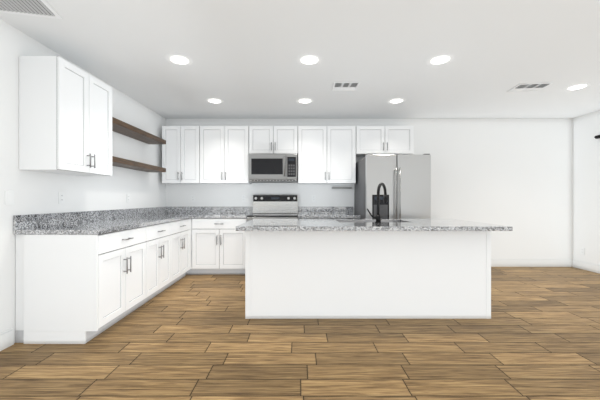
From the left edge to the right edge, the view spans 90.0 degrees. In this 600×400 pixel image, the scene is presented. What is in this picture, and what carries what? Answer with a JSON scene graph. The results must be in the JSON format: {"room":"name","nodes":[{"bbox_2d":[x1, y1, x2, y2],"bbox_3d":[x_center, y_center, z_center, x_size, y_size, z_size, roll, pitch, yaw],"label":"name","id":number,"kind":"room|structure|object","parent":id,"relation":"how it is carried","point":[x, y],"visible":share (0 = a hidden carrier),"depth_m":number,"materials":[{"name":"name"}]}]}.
{"room":"kitchen","nodes":[
{"label":"kitchen","id":0,"kind":"room"},
{"bbox_2d":[0,19,165,342],"bbox_3d":[-2.350,-0.110,1.275,0.120,2.540,7.990,0,0,0],"label":"wall","id":1,"kind":"structure","parent":0,"point":[35,192],"depth_m":2.70,"materials":[{"name":"white paint"}]},
{"bbox_2d":[0,328,13,350],"bbox_3d":[-2.283,1.095,-0.102,0.014,0.130,4.995,0,0,0],"label":"baseboard","id":2,"kind":"structure","parent":1,"relation":"attached to","point":[7,337],"depth_m":2.34,"materials":[{"name":"white paint"}]},
{"bbox_2d":[59,192,64,203],"bbox_3d":[-2.286,-0.010,2.890,0.007,0.115,0.072,0,0,0],"label":"outlet","id":3,"kind":"object","parent":1,"relation":"attached to","point":[61,194],"visible":1,"depth_m":2.89,"materials":[{"name":"white plastic"}]},
{"bbox_2d":[19,56,111,175],"bbox_3d":[-2.104,-0.705,2.801,0.366,0.930,0.703,0,0,0],"label":"upper cabinet","id":4,"kind":"object","parent":1,"relation":"attached to","point":[65,112],"visible":1,"depth_m":2.50,"materials":[{"name":"white wood"}]},
{"bbox_2d":[112,117,165,143],"bbox_3d":[-2.154,-0.860,3.861,0.267,0.061,1.393,0,0,0],"label":"floating shelf","id":5,"kind":"object","parent":1,"relation":"attached to","point":[118,126],"visible":0.61,"depth_m":3.80,"materials":[{"name":"brown wood"}]},
{"bbox_2d":[112,156,165,171],"bbox_3d":[-2.154,-0.435,3.861,0.267,0.061,1.393,0,0,0],"label":"floating shelf","id":6,"kind":"object","parent":1,"relation":"attached to","point":[116,161],"visible":0.6,"depth_m":3.80,"materials":[{"name":"brown wood"}]},
{"bbox_2d":[0,0,599,118],"bbox_3d":[1.200,-1.420,1.275,7.220,0.080,7.990,0,0,0],"label":"ceiling","id":7,"kind":"structure","parent":0,"point":[245,55],"depth_m":2.83,"materials":[{"name":"white paint"}]},
{"bbox_2d":[0,0,62,18],"bbox_3d":[-1.990,-1.375,1.960,0.607,0.010,0.661,0,0,0],"label":"air vent","id":8,"kind":"object","parent":7,"relation":"attached to","point":[39,8],"depth_m":2.16,"materials":[{"name":"white metal"}]},
{"bbox_2d":[170,56,188,63],"bbox_3d":[-1.185,-1.377,2.977,0.330,0.006,0.330,0,0,0],"label":"recessed light","id":9,"kind":"object","parent":7,"relation":"in","point":[176,59],"visible":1,"depth_m":2.98,"materials":[{"name":"white"}]},
{"bbox_2d":[208,99,220,102],"bbox_3d":[-1.185,-1.377,4.220,0.330,0.006,0.330,0,0,0],"label":"recessed light","id":10,"kind":"object","parent":7,"relation":"in","point":[209,100],"visible":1,"depth_m":4.23,"materials":[{"name":"white"}]},
{"bbox_2d":[299,99,310,102],"bbox_3d":[0.082,-1.377,4.220,0.330,0.006,0.330,0,0,0],"label":"recessed light","id":11,"kind":"object","parent":7,"relation":"in","point":[301,100],"visible":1,"depth_m":4.23,"materials":[{"name":"white"}]},
{"bbox_2d":[301,56,317,63],"bbox_3d":[0.103,-1.377,2.977,0.330,0.006,0.330,0,0,0],"label":"recessed light","id":12,"kind":"object","parent":7,"relation":"in","point":[307,59],"visible":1,"depth_m":2.98,"materials":[{"name":"white"}]},
{"bbox_2d":[332,82,359,90],"bbox_3d":[0.567,-1.372,3.667,0.310,0.019,0.270,0,0,0],"label":"ceiling vent","id":13,"kind":"object","parent":7,"relation":"in","point":[337,86],"visible":1,"depth_m":3.67,"materials":[{"name":"white metal"}]},
{"bbox_2d":[390,99,402,102],"bbox_3d":[1.370,-1.377,4.220,0.330,0.006,0.330,0,0,0],"label":"recessed light","id":14,"kind":"object","parent":7,"relation":"in","point":[394,100],"visible":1,"depth_m":4.23,"materials":[{"name":"white"}]},
{"bbox_2d":[431,56,449,63],"bbox_3d":[1.400,-1.377,2.977,0.330,0.006,0.330,0,0,0],"label":"recessed light","id":15,"kind":"object","parent":7,"relation":"in","point":[441,59],"visible":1,"depth_m":2.98,"materials":[{"name":"white"}]},
{"bbox_2d":[507,82,552,91],"bbox_3d":[2.840,-1.372,3.700,0.370,0.019,0.270,0,0,6],"label":"ceiling vent","id":16,"kind":"object","parent":7,"relation":"in","point":[524,87],"visible":1,"depth_m":3.67,"materials":[{"name":"white metal"}]},
{"bbox_2d":[568,85,586,89],"bbox_3d":[3.430,-1.377,3.700,0.330,0.006,0.330,0,0,0],"label":"recessed light","id":17,"kind":"object","parent":7,"relation":"in","point":[576,87],"visible":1,"depth_m":3.70,"materials":[{"name":"white"}]},
{"bbox_2d":[0,267,599,399],"bbox_3d":[1.200,1.190,1.275,7.220,0.060,7.990,0,0,0],"label":"floor","id":18,"kind":"structure","parent":0,"point":[194,339],"depth_m":2.22,"materials":[{"name":"brown wood"}]},
{"bbox_2d":[16,218,191,343],"bbox_3d":[-1.934,0.724,3.469,0.706,0.873,2.133,0,0,0],"label":"base cabinet","id":19,"kind":"object","parent":18,"relation":"on","point":[71,289],"visible":0.98,"depth_m":2.42,"materials":[{"name":"white wood"}]},
{"bbox_2d":[185,218,359,273],"bbox_3d":[-0.682,0.724,4.814,3.210,0.873,0.666,0,0,0],"label":"base cabinet","id":20,"kind":"object","parent":18,"relation":"on","point":[217,247],"visible":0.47,"depth_m":4.53,"materials":[{"name":"white wood"}]},
{"bbox_2d":[13,207,360,234],"bbox_3d":[-0.680,0.208,3.773,3.214,0.155,2.747,0,0,0],"label":"countertop","id":21,"kind":"structure","parent":20,"relation":"on","point":[98,222],"depth_m":3.52,"materials":[{"name":"grey stone"}]},
{"bbox_2d":[247,195,297,220],"bbox_3d":[-0.400,0.542,4.759,0.762,1.235,0.722,0,0,0],"label":"range","id":22,"kind":"object","parent":18,"relation":"on","point":[264,206],"visible":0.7,"depth_m":5.05,"materials":[{"name":"grey metal"}]},
{"bbox_2d":[236,219,512,318],"bbox_3d":[0.671,0.703,3.220,2.477,0.914,1.080,0,0,0],"label":"kitchen island","id":23,"kind":"object","parent":18,"relation":"on","point":[295,268],"visible":1,"depth_m":2.91,"materials":[{"name":"granite"},{"name":"paint"}]},
{"bbox_2d":[367,183,386,222],"bbox_3d":[0.849,0.036,3.141,0.323,0.420,0.105,0,0,-40],"label":"faucet","id":24,"kind":"object","parent":23,"relation":"on","point":[377,217],"visible":1,"depth_m":3.07,"materials":[{"name":"black metal"}]},
{"bbox_2d":[354,154,430,218],"bbox_3d":[1.390,0.264,4.623,0.900,1.792,0.994,0,0,0],"label":"refrigerator","id":25,"kind":"object","parent":18,"relation":"on","point":[406,179],"visible":0.59,"depth_m":4.18,"materials":[{"name":"grey metal"}]},
{"bbox_2d":[166,119,571,258],"bbox_3d":[1.200,-0.110,5.210,6.980,2.540,0.120,0,0,0],"label":"wall","id":26,"kind":"structure","parent":0,"point":[516,173],"depth_m":5.15,"materials":[{"name":"white paint"}]},
{"bbox_2d":[162,126,413,183],"bbox_3d":[-0.180,-0.715,4.964,4.050,0.926,0.366,0,0,0],"label":"upper cabinet","id":27,"kind":"object","parent":26,"relation":"attached to","point":[190,154],"visible":0.99,"depth_m":4.83,"materials":[{"name":"white wood"}]},
{"bbox_2d":[249,154,296,182],"bbox_3d":[-0.412,-0.494,4.911,0.765,0.435,0.472,0,0,0],"label":"over-the-range microwave","id":28,"kind":"object","parent":27,"relation":"attached to","point":[263,168],"visible":1,"depth_m":4.72,"materials":[{"name":"grey metal"}]},
{"bbox_2d":[332,187,351,188],"bbox_3d":[0.730,-0.190,5.133,0.340,0.030,0.034,0,0,0],"label":"railing","id":29,"kind":"object","parent":26,"relation":"attached to","point":[332,187],"visible":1,"depth_m":5.12,"materials":[{"name":"silver metal"}]},
{"bbox_2d":[491,259,572,266],"bbox_3d":[3.277,1.095,5.143,2.825,0.130,0.014,0,0,0],"label":"baseboard","id":30,"kind":"structure","parent":26,"relation":"attached to","point":[494,262],"depth_m":5.14,"materials":[{"name":"white paint"}]},
{"bbox_2d":[572,111,599,264],"bbox_3d":[4.750,-0.110,1.275,0.120,2.540,7.990,0,0,0],"label":"wall","id":31,"kind":"structure","parent":0,"point":[585,148],"depth_m":4.89,"materials":[{"name":"white paint"}]},
{"bbox_2d":[572,259,599,273],"bbox_3d":[4.683,1.095,1.268,0.014,0.130,7.735,0,0,0],"label":"baseboard","id":32,"kind":"structure","parent":31,"relation":"attached to","point":[587,266],"depth_m":4.88,"materials":[{"name":"white paint"}]}
]}

